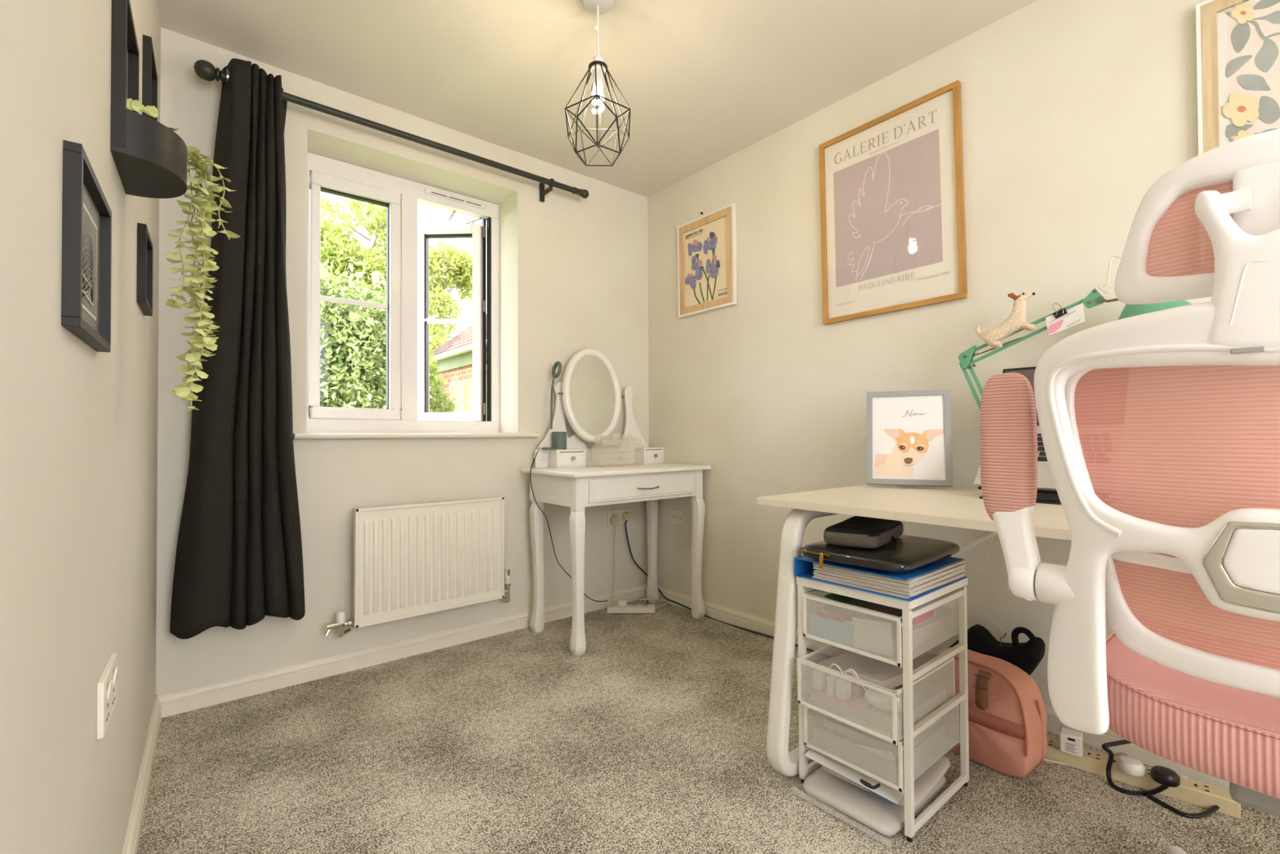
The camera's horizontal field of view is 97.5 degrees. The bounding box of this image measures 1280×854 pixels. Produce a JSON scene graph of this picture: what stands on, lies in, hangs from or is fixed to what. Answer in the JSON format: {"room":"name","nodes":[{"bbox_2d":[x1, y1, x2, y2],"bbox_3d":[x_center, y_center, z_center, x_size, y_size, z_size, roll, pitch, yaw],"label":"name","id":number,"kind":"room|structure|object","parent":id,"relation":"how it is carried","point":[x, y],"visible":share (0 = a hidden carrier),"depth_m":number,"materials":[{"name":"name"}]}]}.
{"room":"home office","nodes":[
{"label":"home office","id":0,"kind":"room"},
{"bbox_2d":[0,0,160,853],"bbox_3d":[-0.479,-0.180,0.233,0.200,2.420,4.061,0,-1,-37],"label":"wall","id":1,"kind":"structure","parent":0,"point":[78,423],"depth_m":0.68,"materials":[{"name":"paint"}]},
{"bbox_2d":[61,140,111,352],"bbox_3d":[-0.752,-0.227,0.767,0.016,0.220,0.257,0,-1,-37],"label":"picture frame","id":2,"kind":"object","parent":1,"relation":"attached to","point":[86,213],"visible":1,"depth_m":0.74,"materials":[{"name":"black wood"}]},
{"bbox_2d":[82,202,97,320],"bbox_3d":[-0.753,-0.227,0.766,0.002,0.140,0.170,0,-1,-37],"label":"print","id":3,"kind":"object","parent":2,"relation":"attached to","point":[90,220],"depth_m":0.78},
{"bbox_2d":[96,653,118,739],"bbox_3d":[-0.892,0.447,0.944,0.014,0.088,0.155,0,-1,-37],"label":"double socket","id":4,"kind":"object","parent":1,"relation":"attached to","point":[106,686],"visible":1,"depth_m":0.91,"materials":[{"name":"white plastic"}]},
{"bbox_2d":[106,680,112,698],"bbox_3d":[-0.866,0.428,0.917,0.007,0.024,0.020,0,-1,-40],"label":"switch","id":5,"kind":"object","parent":4,"relation":"attached to","point":[109,682],"depth_m":0.91,"materials":[{"name":"white plastic"}]},
{"bbox_2d":[112,666,118,684],"bbox_3d":[-0.909,0.429,0.973,0.007,0.024,0.020,0,-1,-40],"label":"switch","id":6,"kind":"object","parent":4,"relation":"attached to","point":[115,668],"depth_m":0.97,"materials":[{"name":"white plastic"}]},
{"bbox_2d":[121,695,161,853],"bbox_3d":[-0.376,0.893,0.266,0.015,0.073,4.003,0,-1,-37],"label":"baseboard","id":7,"kind":"structure","parent":1,"relation":"attached to","point":[132,837],"depth_m":1.40,"materials":[{"name":"white wood"}]},
{"bbox_2d":[136,222,153,315],"bbox_3d":[-1.235,-0.387,1.402,0.016,0.187,0.192,0,-1,-37],"label":"picture frame","id":8,"kind":"object","parent":1,"relation":"attached to","point":[144,245],"visible":1,"depth_m":1.33,"materials":[{"name":"black wood"}]},
{"bbox_2d":[110,0,186,198],"bbox_3d":[-0.945,-0.626,1.089,0.104,0.301,0.223,0,-1,-40],"label":"wall planter","id":9,"kind":"object","parent":1,"relation":"attached to","point":[150,158],"visible":1,"depth_m":1.02,"materials":[{"name":"black metal"}]},
{"bbox_2d":[126,98,240,413],"bbox_3d":[-0.922,-0.319,1.131,0.191,0.585,0.190,0,-1,-40],"label":"trailing plant","id":10,"kind":"object","parent":9,"relation":"in","point":[204,205],"visible":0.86,"depth_m":1.15,"materials":[{"name":"green plant"}]},
{"bbox_2d":[142,34,157,121],"bbox_3d":[-1.294,-0.829,1.484,0.017,0.300,0.202,0,-1,-37],"label":"picture frame","id":11,"kind":"object","parent":1,"relation":"attached to","point":[149,76],"visible":0.52,"depth_m":1.41,"materials":[{"name":"black wood"}]},
{"bbox_2d":[155,26,648,695],"bbox_3d":[-0.899,-0.144,2.659,2.800,2.420,0.320,0,-1,-40],"label":"wall","id":12,"kind":"structure","parent":0,"point":[574,268],"depth_m":2.44,"materials":[{"name":"paint"}]},
{"bbox_2d":[193,59,588,202],"bbox_3d":[-0.893,-1.173,2.389,1.577,0.090,0.130,0,-1,-40],"label":"pole","id":13,"kind":"object","parent":12,"relation":"attached to","point":[206,70],"visible":0.79,"depth_m":2.27,"materials":[{"name":"metal"}]},
{"bbox_2d":[169,57,305,639],"bbox_3d":[-1.371,-0.284,1.942,0.382,1.924,0.148,0,-1,-40],"label":"curtain","id":14,"kind":"object","parent":13,"relation":"hanging from","point":[238,562],"visible":0.95,"depth_m":1.90,"materials":[{"name":"fabric"}]},
{"bbox_2d":[156,583,647,717],"bbox_3d":[-0.766,0.927,2.532,2.147,0.073,0.015,0,-1,-40],"label":"baseboard","id":15,"kind":"structure","parent":12,"relation":"attached to","point":[186,700],"depth_m":2.23,"materials":[{"name":"white wood"}]},
{"bbox_2d":[293,151,540,439],"bbox_3d":[-1.054,-0.544,2.618,1.029,1.191,0.534,0,-1,-40],"label":"window","id":16,"kind":"structure","parent":12,"relation":"in","point":[408,320],"depth_m":2.58,"materials":[{"name":"plastic"}]},
{"bbox_2d":[424,188,485,208],"bbox_3d":[-0.892,-1.106,2.726,0.305,0.023,0.012,0,-1,-40],"label":"vent","id":17,"kind":"object","parent":16,"relation":"attached to","point":[437,194],"depth_m":2.72,"materials":[{"name":"plastic"}]},
{"bbox_2d":[324,496,511,636],"bbox_3d":[-0.902,0.561,2.371,0.768,0.494,0.101,0,-1,-40],"label":"radiator","id":18,"kind":"object","parent":12,"relation":"attached to","point":[410,560],"visible":1,"depth_m":2.32,"materials":[{"name":"metal"}]},
{"bbox_2d":[363,497,493,507],"bbox_3d":[-0.876,0.321,2.377,0.556,0.003,0.045,0,-1,-40],"label":"grille","id":19,"kind":"object","parent":18,"relation":"attached to","point":[487,500],"depth_m":2.38,"materials":[{"name":"metal"}]},
{"bbox_2d":[609,515,619,599],"bbox_3d":[-0.133,0.698,3.031,0.070,0.442,0.044,0,-1,-40],"label":"plug","id":20,"kind":"object","parent":12,"relation":"attached to","point":[615,519],"visible":1,"depth_m":3.03,"materials":[{"name":"white plastic"}]},
{"bbox_2d":[607,507,629,526],"bbox_3d":[-0.118,0.494,3.080,0.147,0.086,0.012,0,-1,-40],"label":"double socket","id":21,"kind":"object","parent":12,"relation":"attached to","point":[620,512],"visible":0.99,"depth_m":3.08,"materials":[{"name":"white plastic"}]},
{"bbox_2d":[157,0,1037,197],"bbox_3d":[0.306,-1.437,1.102,3.050,0.150,4.350,0,-1,-40],"label":"ceiling","id":22,"kind":"structure","parent":0,"point":[702,82],"depth_m":2.04,"materials":[{"name":"paint"}]},
{"bbox_2d":[564,0,631,166],"bbox_3d":[-0.131,-1.097,1.760,0.202,0.507,0.209,0,-1,-40],"label":"pendant lamp","id":23,"kind":"object","parent":22,"relation":"hanging from","point":[597,67],"visible":1,"depth_m":1.75,"materials":[{"name":"black metal"}]},
{"bbox_2d":[137,597,1279,853],"bbox_3d":[0.336,0.985,0.888,2.850,0.100,4.050,0,-1,-40],"label":"floor","id":24,"kind":"structure","parent":0,"point":[651,739],"depth_m":1.53,"materials":[{"name":"carpet"}]},
{"bbox_2d":[521,348,711,655],"bbox_3d":[-0.099,0.279,2.763,0.832,1.370,0.470,0,-1,-40],"label":"table","id":25,"kind":"object","parent":24,"relation":"on","point":[577,477],"visible":0.94,"depth_m":2.77,"materials":[{"name":"white paint"}]},
{"bbox_2d":[529,360,608,601],"bbox_3d":[-0.385,0.294,2.713,0.164,1.234,0.625,-1,-1,27],"label":"hair styler","id":26,"kind":"object","parent":25,"relation":"attached to","point":[559,438],"visible":0.97,"depth_m":2.72,"materials":[{"name":"green plastic"}]},
{"bbox_2d":[569,355,615,435],"bbox_3d":[-0.239,-0.162,2.878,0.288,0.415,0.029,0,-1,-40],"label":"mirror","id":27,"kind":"object","parent":25,"relation":"attached to","point":[592,377],"depth_m":2.87,"materials":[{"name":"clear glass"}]},
{"bbox_2d":[607,598,667,613],"bbox_3d":[0.009,0.940,2.950,0.364,0.046,0.152,0,-1,-25],"label":"lead","id":28,"kind":"object","parent":24,"relation":"on","point":[611,608],"visible":1,"depth_m":2.90,"materials":[{"name":"white plastic"}]},
{"bbox_2d":[617,599,648,607],"bbox_3d":[-0.036,0.934,2.968,0.194,0.062,0.070,0,-1,-40],"label":"plug","id":29,"kind":"object","parent":28,"relation":"in","point":[621,603],"visible":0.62,"depth_m":2.91,"materials":[{"name":"white plastic"}]},
{"bbox_2d":[622,511,831,657],"bbox_3d":[0.516,0.711,2.499,0.195,0.505,1.691,0,-1,-40],"label":"cable","id":30,"kind":"object","parent":24,"relation":"on","point":[626,516],"visible":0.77,"depth_m":3.05,"materials":[{"name":"plastic"}]},
{"bbox_2d":[802,766,946,835],"bbox_3d":[0.610,0.923,1.459,0.330,0.038,0.246,0,-1,-40],"label":"storage box","id":31,"kind":"object","parent":24,"relation":"on","point":[886,818],"visible":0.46,"depth_m":1.36,"materials":[{"name":"plastic"}]},
{"bbox_2d":[822,755,950,806],"bbox_3d":[0.650,0.888,1.482,0.280,0.033,0.245,1,-1,-44],"label":"wallet","id":32,"kind":"object","parent":31,"relation":"on","point":[926,782],"visible":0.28,"depth_m":1.41,"materials":[{"name":"plastic"}]},
{"bbox_2d":[803,747,904,804],"bbox_3d":[0.559,0.854,1.427,0.236,0.038,0.139,-1,-1,44],"label":"booklet","id":33,"kind":"object","parent":32,"relation":"on","point":[884,790],"visible":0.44,"depth_m":1.38,"materials":[{"name":"paper"}]},
{"bbox_2d":[859,778,880,789],"bbox_3d":[0.538,0.838,1.317,0.025,0.012,0.042,0,-1,-40],"label":"handle","id":34,"kind":"object","parent":33,"relation":"attached to","point":[864,782],"visible":1,"depth_m":1.31,"materials":[{"name":"black plastic"}]},
{"bbox_2d":[795,576,968,842],"bbox_3d":[0.632,0.670,1.479,0.364,0.545,0.300,0,-1,-40],"label":"drawer unit","id":35,"kind":"object","parent":24,"relation":"on","point":[904,740],"visible":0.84,"depth_m":1.38,"materials":[{"name":"white metal"}]},
{"bbox_2d":[812,669,826,690],"bbox_3d":[0.460,0.648,1.442,0.022,0.046,0.029,0,-1,-40],"label":"charger","id":36,"kind":"object","parent":35,"relation":"in","point":[814,669],"visible":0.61,"depth_m":1.43,"materials":[{"name":"white plastic"}]},
{"bbox_2d":[826,675,835,697],"bbox_3d":[0.483,0.652,1.413,0.022,0.045,0.020,0,-1,-40],"label":"charger","id":37,"kind":"object","parent":35,"relation":"in","point":[830,676],"visible":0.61,"depth_m":1.41,"materials":[{"name":"white plastic"}]},
{"bbox_2d":[810,613,853,647],"bbox_3d":[0.488,0.519,1.432,0.007,0.055,0.120,0,-1,-40],"label":"envelope","id":38,"kind":"object","parent":35,"relation":"in","point":[811,614],"visible":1,"depth_m":1.42,"materials":[{"name":"paper"}]},
{"bbox_2d":[817,611,852,622],"bbox_3d":[0.496,0.484,1.434,0.002,0.022,0.101,0,-1,-40],"label":"slip","id":39,"kind":"object","parent":35,"relation":"in","point":[817,611],"visible":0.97,"depth_m":1.44,"materials":[{"name":"pink paper"}]},
{"bbox_2d":[810,687,866,709],"bbox_3d":[0.493,0.676,1.402,0.006,0.022,0.150,0,-1,-40],"label":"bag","id":40,"kind":"object","parent":35,"relation":"in","point":[811,687],"visible":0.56,"depth_m":1.39,"materials":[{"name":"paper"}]},
{"bbox_2d":[835,677,851,700],"bbox_3d":[0.504,0.647,1.389,0.022,0.047,0.033,0,-1,-40],"label":"charger","id":41,"kind":"object","parent":35,"relation":"in","point":[841,677],"visible":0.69,"depth_m":1.38,"materials":[{"name":"white plastic"}]},
{"bbox_2d":[826,663,871,695],"bbox_3d":[0.508,0.616,1.383,0.022,0.055,0.123,0,-1,-40],"label":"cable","id":42,"kind":"object","parent":35,"relation":"in","point":[832,664],"visible":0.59,"depth_m":1.38,"materials":[{"name":"white plastic"}]},
{"bbox_2d":[844,617,893,656],"bbox_3d":[0.553,0.506,1.362,0.008,0.087,0.127,0,-1,-40],"label":"paper sheet","id":43,"kind":"object","parent":35,"relation":"in","point":[852,617],"visible":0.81,"depth_m":1.35,"materials":[{"name":"white paper"}]},
{"bbox_2d":[809,680,946,733],"bbox_3d":[0.623,0.698,1.469,0.270,0.030,0.230,0,-1,-40],"label":"pile","id":44,"kind":"object","parent":35,"relation":"in","point":[901,685],"visible":0.26,"depth_m":1.39,"materials":[{"name":"paper"}]},
{"bbox_2d":[825,674,868,697],"bbox_3d":[0.586,0.657,1.506,0.250,0.034,0.121,1,-1,-44],"label":"book","id":45,"kind":"object","parent":44,"relation":"on","point":[825,674],"visible":0.07,"depth_m":1.39,"materials":[{"name":"pink paper"}]},
{"bbox_2d":[817,651,938,688],"bbox_3d":[0.625,0.626,1.474,0.240,0.040,0.191,0,-1,-32],"label":"pile","id":46,"kind":"object","parent":45,"relation":"on","point":[884,674],"visible":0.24,"depth_m":1.43,"materials":[{"name":"paper"}]},
{"bbox_2d":[864,687,903,711],"bbox_3d":[0.599,0.656,1.357,0.083,0.050,0.102,0,-1,-40],"label":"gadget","id":47,"kind":"object","parent":44,"relation":"on","point":[893,688],"visible":0.31,"depth_m":1.33,"materials":[{"name":"white plastic"}]},
{"bbox_2d":[813,719,945,783],"bbox_3d":[0.627,0.805,1.471,0.270,0.050,0.220,0,-1,-40],"label":"box","id":48,"kind":"object","parent":35,"relation":"in","point":[927,741],"visible":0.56,"depth_m":1.39,"materials":[{"name":"plastic"}]},
{"bbox_2d":[854,743,895,760],"bbox_3d":[0.524,0.792,1.389,0.004,0.069,0.218,0,-1,-40],"label":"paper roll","id":49,"kind":"object","parent":48,"relation":"on","point":[855,744],"visible":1,"depth_m":1.33,"materials":[{"name":"white paper"}]},
{"bbox_2d":[823,715,941,755],"bbox_3d":[0.637,0.768,1.474,0.250,0.020,0.200,0,-1,-43],"label":"pile","id":50,"kind":"object","parent":48,"relation":"on","point":[828,716],"visible":0.17,"depth_m":1.40,"materials":[{"name":"paper"}]},
{"bbox_2d":[795,576,968,610],"bbox_3d":[0.642,0.409,1.492,0.336,0.023,0.300,0,-1,-40],"label":"tray","id":51,"kind":"object","parent":35,"relation":"attached to","point":[922,603],"depth_m":1.38,"materials":[{"name":"white metal"}]},
{"bbox_2d":[794,555,967,601],"bbox_3d":[0.636,0.372,1.487,0.329,0.050,0.307,0,-1,-40],"label":"stack","id":52,"kind":"object","parent":51,"relation":"on","point":[911,585],"visible":0.7,"depth_m":1.37,"materials":[{"name":"paper"}]},
{"bbox_2d":[799,534,959,573],"bbox_3d":[0.644,0.333,1.503,0.397,0.049,0.293,0,-1,-40],"label":"laptop sleeve","id":53,"kind":"object","parent":52,"relation":"on","point":[910,553],"visible":0.78,"depth_m":1.40,"materials":[{"name":"black leather"}]},
{"bbox_2d":[823,515,903,548],"bbox_3d":[0.621,0.279,1.526,0.164,0.062,0.273,-1,-1,40],"label":"pouch","id":54,"kind":"object","parent":53,"relation":"on","point":[858,531],"visible":0.9,"depth_m":1.45,"materials":[{"name":"grey fabric"}]},
{"bbox_2d":[828,617,942,657],"bbox_3d":[0.641,0.524,1.488,0.270,0.045,0.210,0,-1,-43],"label":"paper stack","id":55,"kind":"object","parent":35,"relation":"in","point":[921,635],"visible":0.14,"depth_m":1.41,"materials":[{"name":"paper"}]},
{"bbox_2d":[823,598,951,636],"bbox_3d":[0.654,0.482,1.480,0.287,0.026,0.214,0,-1,-40],"label":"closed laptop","id":56,"kind":"object","parent":55,"relation":"on","point":[862,603],"visible":0.24,"depth_m":1.46,"materials":[{"name":"black plastic"}]},
{"bbox_2d":[824,592,853,602],"bbox_3d":[0.608,0.466,1.591,0.240,0.014,0.049,0,-1,-42],"label":"folder","id":57,"kind":"object","parent":56,"relation":"on","point":[832,596],"visible":0.23,"depth_m":1.53,"materials":[{"name":"green plastic"}]},
{"bbox_2d":[911,609,933,624],"bbox_3d":[0.682,0.460,1.376,0.100,0.022,0.030,0,-1,-40],"label":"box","id":58,"kind":"object","parent":56,"relation":"on","point":[930,611],"visible":0.26,"depth_m":1.36,"materials":[{"name":"pink cardboard"}]},
{"bbox_2d":[925,647,1047,777],"bbox_3d":[0.978,0.806,1.639,0.181,0.274,0.318,0,-1,-40],"label":"bag","id":59,"kind":"object","parent":24,"relation":"on","point":[1007,717],"visible":0.61,"depth_m":1.54,"materials":[{"name":"pink leather"}]},
{"bbox_2d":[948,623,1044,675],"bbox_3d":[1.068,0.763,1.794,0.126,0.339,0.370,0,-1,-40],"label":"bag","id":60,"kind":"object","parent":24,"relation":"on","point":[1027,655],"visible":0.29,"depth_m":1.68,"materials":[{"name":"fabric"}]},
{"bbox_2d":[756,484,1279,776],"bbox_3d":[1.142,0.564,1.211,0.867,0.740,1.665,0,-1,-40],"label":"desk","id":61,"kind":"object","parent":24,"relation":"on","point":[962,507],"visible":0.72,"depth_m":1.50,"materials":[{"name":"white wood"}]},
{"bbox_2d":[866,389,952,487],"bbox_3d":[0.912,0.038,1.913,0.260,0.326,0.093,-1,-1,25],"label":"photo frame","id":62,"kind":"object","parent":61,"relation":"on","point":[908,432],"visible":1,"depth_m":1.90,"materials":[{"name":"grey"}]},
{"bbox_2d":[966,535,1012,643],"bbox_3d":[1.144,0.628,1.837,0.026,0.574,0.158,0,-1,-40],"label":"hanging cable","id":63,"kind":"object","parent":61,"relation":"hanging from","point":[992,538],"visible":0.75,"depth_m":1.85,"materials":[{"name":"plastic"}]},
{"bbox_2d":[977,486,1117,504],"bbox_3d":[1.115,0.107,1.537,0.212,0.184,0.288,0,-1,-40],"label":"laptop stand","id":64,"kind":"object","parent":61,"relation":"on","point":[1042,496],"visible":0.09,"depth_m":1.46,"materials":[{"name":"black plastic"}]},
{"bbox_2d":[973,365,1130,494],"bbox_3d":[1.142,-0.009,1.562,0.250,0.352,0.308,0,-1,-40],"label":"laptop","id":65,"kind":"object","parent":64,"relation":"on","point":[1045,480],"visible":0.1,"depth_m":1.52,"materials":[{"name":"silver metal"}]},
{"bbox_2d":[957,254,1191,410],"bbox_3d":[1.210,-0.138,1.621,0.162,0.675,0.575,0,-1,-40],"label":"desk lamp","id":66,"kind":"object","parent":61,"relation":"attached to","point":[1094,299],"visible":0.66,"depth_m":1.66,"materials":[{"name":"green metal"}]},
{"bbox_2d":[975,292,1035,348],"bbox_3d":[1.134,-0.330,1.744,0.048,0.162,0.166,0,-1,-40],"label":"dog","id":67,"kind":"object","parent":66,"relation":"on","point":[1016,321],"visible":1,"depth_m":1.72},
{"bbox_2d":[1052,302,1067,319],"bbox_3d":[1.230,-0.340,1.643,0.020,0.045,0.036,0,-1,-40],"label":"binder clip","id":68,"kind":"object","parent":66,"relation":"attached to","point":[1062,312],"visible":1,"depth_m":1.64,"materials":[{"name":"black metal"}]},
{"bbox_2d":[1045,302,1084,335],"bbox_3d":[1.234,-0.312,1.632,0.006,0.083,0.095,0,-1,-40],"label":"note card","id":69,"kind":"object","parent":68,"relation":"attached to","point":[1075,315],"visible":1,"depth_m":1.63,"materials":[{"name":"paper"}]},
{"bbox_2d":[979,128,1279,853],"bbox_3d":[0.965,0.294,0.821,0.678,1.275,0.682,0,-1,-40],"label":"office chair","id":70,"kind":"object","parent":24,"relation":"on","point":[1202,701],"visible":1,"depth_m":0.75,"materials":[{"name":"plastic"}]},
{"bbox_2d":[1033,569,1036,596],"bbox_3d":[0.626,0.242,0.879,0.050,0.050,0.011,0,-1,-40],"label":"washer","id":71,"kind":"object","parent":70,"relation":"in","point":[1034,571],"depth_m":0.86,"materials":[{"name":"silver metal"}]},
{"bbox_2d":[1106,617,1279,798],"bbox_3d":[0.993,0.423,0.844,0.512,0.108,0.450,0,-1,-40],"label":"seat cushion","id":72,"kind":"object","parent":70,"relation":"on","point":[1230,734],"depth_m":0.78,"materials":[{"name":"fabric"}]},
{"bbox_2d":[1043,737,1240,818],"bbox_3d":[1.290,0.918,1.505,0.436,0.044,0.058,-1,-1,42],"label":"power strip","id":73,"kind":"object","parent":24,"relation":"on","point":[1202,794],"visible":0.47,"depth_m":1.45,"materials":[{"name":"beige plastic"}]},
{"bbox_2d":[1059,727,1083,757],"bbox_3d":[1.196,0.873,1.556,0.050,0.054,0.043,-1,-1,42],"label":"charger","id":74,"kind":"object","parent":73,"relation":"attached to","point":[1071,741],"visible":1,"depth_m":1.54,"materials":[{"name":"white plastic"}]},
{"bbox_2d":[1065,742,1075,753],"bbox_3d":[1.182,0.880,1.541,0.024,0.021,0.001,-1,-1,42],"label":"print","id":75,"kind":"object","parent":74,"relation":"attached to","point":[1070,747],"depth_m":1.54},
{"bbox_2d":[1043,751,1145,776],"bbox_3d":[1.218,0.905,1.547,0.260,0.071,0.080,-1,-1,44],"label":"plug","id":76,"kind":"object","parent":73,"relation":"in","point":[1127,764],"visible":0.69,"depth_m":1.46,"materials":[{"name":"white plastic"}]},
{"bbox_2d":[1102,739,1180,795],"bbox_3d":[1.333,0.887,1.454,0.224,0.110,0.116,0,-1,-12],"label":"plug","id":77,"kind":"object","parent":73,"relation":"in","point":[1167,777],"visible":0.83,"depth_m":1.43,"materials":[{"name":"black plastic"}]},
{"bbox_2d":[1180,774,1188,778],"bbox_3d":[1.395,0.897,1.439,0.014,0.004,0.008,-1,-1,42],"label":"switch","id":78,"kind":"object","parent":73,"relation":"attached to","point":[1182,776],"depth_m":1.44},
{"bbox_2d":[1146,793,1219,818],"bbox_3d":[1.411,0.924,1.367,0.271,0.026,0.078,0,-1,9],"label":"cable","id":79,"kind":"object","parent":24,"relation":"on","point":[1214,808],"visible":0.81,"depth_m":1.36,"materials":[{"name":"black rubber"}]},
{"bbox_2d":[647,0,1279,706],"bbox_3d":[1.373,-0.167,1.802,0.200,2.420,4.100,0,-1,-40],"label":"wall","id":80,"kind":"structure","parent":0,"point":[1072,110],"depth_m":1.99,"materials":[{"name":"paint"}]},
{"bbox_2d":[671,508,683,525],"bbox_3d":[0.200,0.488,3.044,0.010,0.085,0.086,0,-1,-40],"label":"socket","id":81,"kind":"object","parent":80,"relation":"attached to","point":[677,515],"visible":1,"depth_m":3.04,"materials":[{"name":"white plastic"}]},
{"bbox_2d":[677,203,737,318],"bbox_3d":[0.337,-0.838,2.881,0.021,0.494,0.398,0,-1,-40],"label":"framed print","id":82,"kind":"object","parent":80,"relation":"attached to","point":[707,273],"visible":1,"depth_m":2.87,"materials":[{"name":"beige paper"}]},
{"bbox_2d":[818,80,967,324],"bbox_3d":[0.942,-0.816,2.152,0.021,0.766,0.560,0,-1,-40],"label":"framed poster","id":83,"kind":"object","parent":80,"relation":"attached to","point":[893,232],"visible":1,"depth_m":2.12,"materials":[{"name":"paper"}]},
{"bbox_2d":[657,586,1229,789],"bbox_3d":[1.327,0.906,1.680,0.015,0.073,4.000,0,-1,-40],"label":"baseboard","id":84,"kind":"structure","parent":80,"relation":"attached to","point":[727,615],"depth_m":1.73,"materials":[{"name":"white wood"}]},
{"bbox_2d":[1195,0,1279,268],"bbox_3d":[1.646,-0.775,1.302,0.023,0.700,0.502,0,-1,-40],"label":"framed print","id":85,"kind":"object","parent":80,"relation":"attached to","point":[1237,42],"visible":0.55,"depth_m":1.44,"materials":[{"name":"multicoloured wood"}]},
{"label":"outside","id":86,"kind":"structure","parent":0,"visible":0},
{"bbox_3d":[-8.976,1.829,21.916,70.000,0.100,39.680,0,-1,-40],"label":"ground","id":87,"kind":"structure","parent":86,"visible":0},
{"bbox_2d":[320,191,429,360],"bbox_3d":[-4.000,-0.963,7.680,2.183,5.034,1.203,0,-1,-40],"label":"tree","id":88,"kind":"object","parent":87,"relation":"on","point":[336,249],"visible":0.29,"depth_m":7.55,"materials":[{"name":"green plant"}]},
{"bbox_2d":[320,261,430,420],"bbox_3d":[-3.167,-0.143,5.898,1.946,3.359,1.208,0,-1,-42],"label":"bush","id":89,"kind":"object","parent":87,"relation":"on","point":[341,379],"visible":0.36,"depth_m":5.71,"materials":[{"name":"green plant"}]},
{"bbox_2d":[429,349,457,412],"bbox_3d":[-2.606,0.270,7.391,0.547,2.549,0.582,0,-1,13],"label":"shrub","id":90,"kind":"object","parent":87,"relation":"on","point":[435,406],"visible":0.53,"depth_m":7.29,"materials":[{"name":"green plant"}]},
{"bbox_2d":[428,239,471,398],"bbox_3d":[-3.972,-1.095,11.611,1.522,5.417,1.271,0,-1,-40],"label":"tree","id":91,"kind":"object","parent":87,"relation":"on","point":[447,264],"visible":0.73,"depth_m":11.34,"materials":[{"name":"green plant"}]},
{"bbox_2d":[431,324,472,412],"bbox_3d":[-0.669,-0.436,8.822,3.975,3.978,4.500,0,-1,-40],"label":"garage","id":92,"kind":"structure","parent":87,"relation":"on","point":[455,366],"depth_m":8.42,"materials":[{"name":"brick"}]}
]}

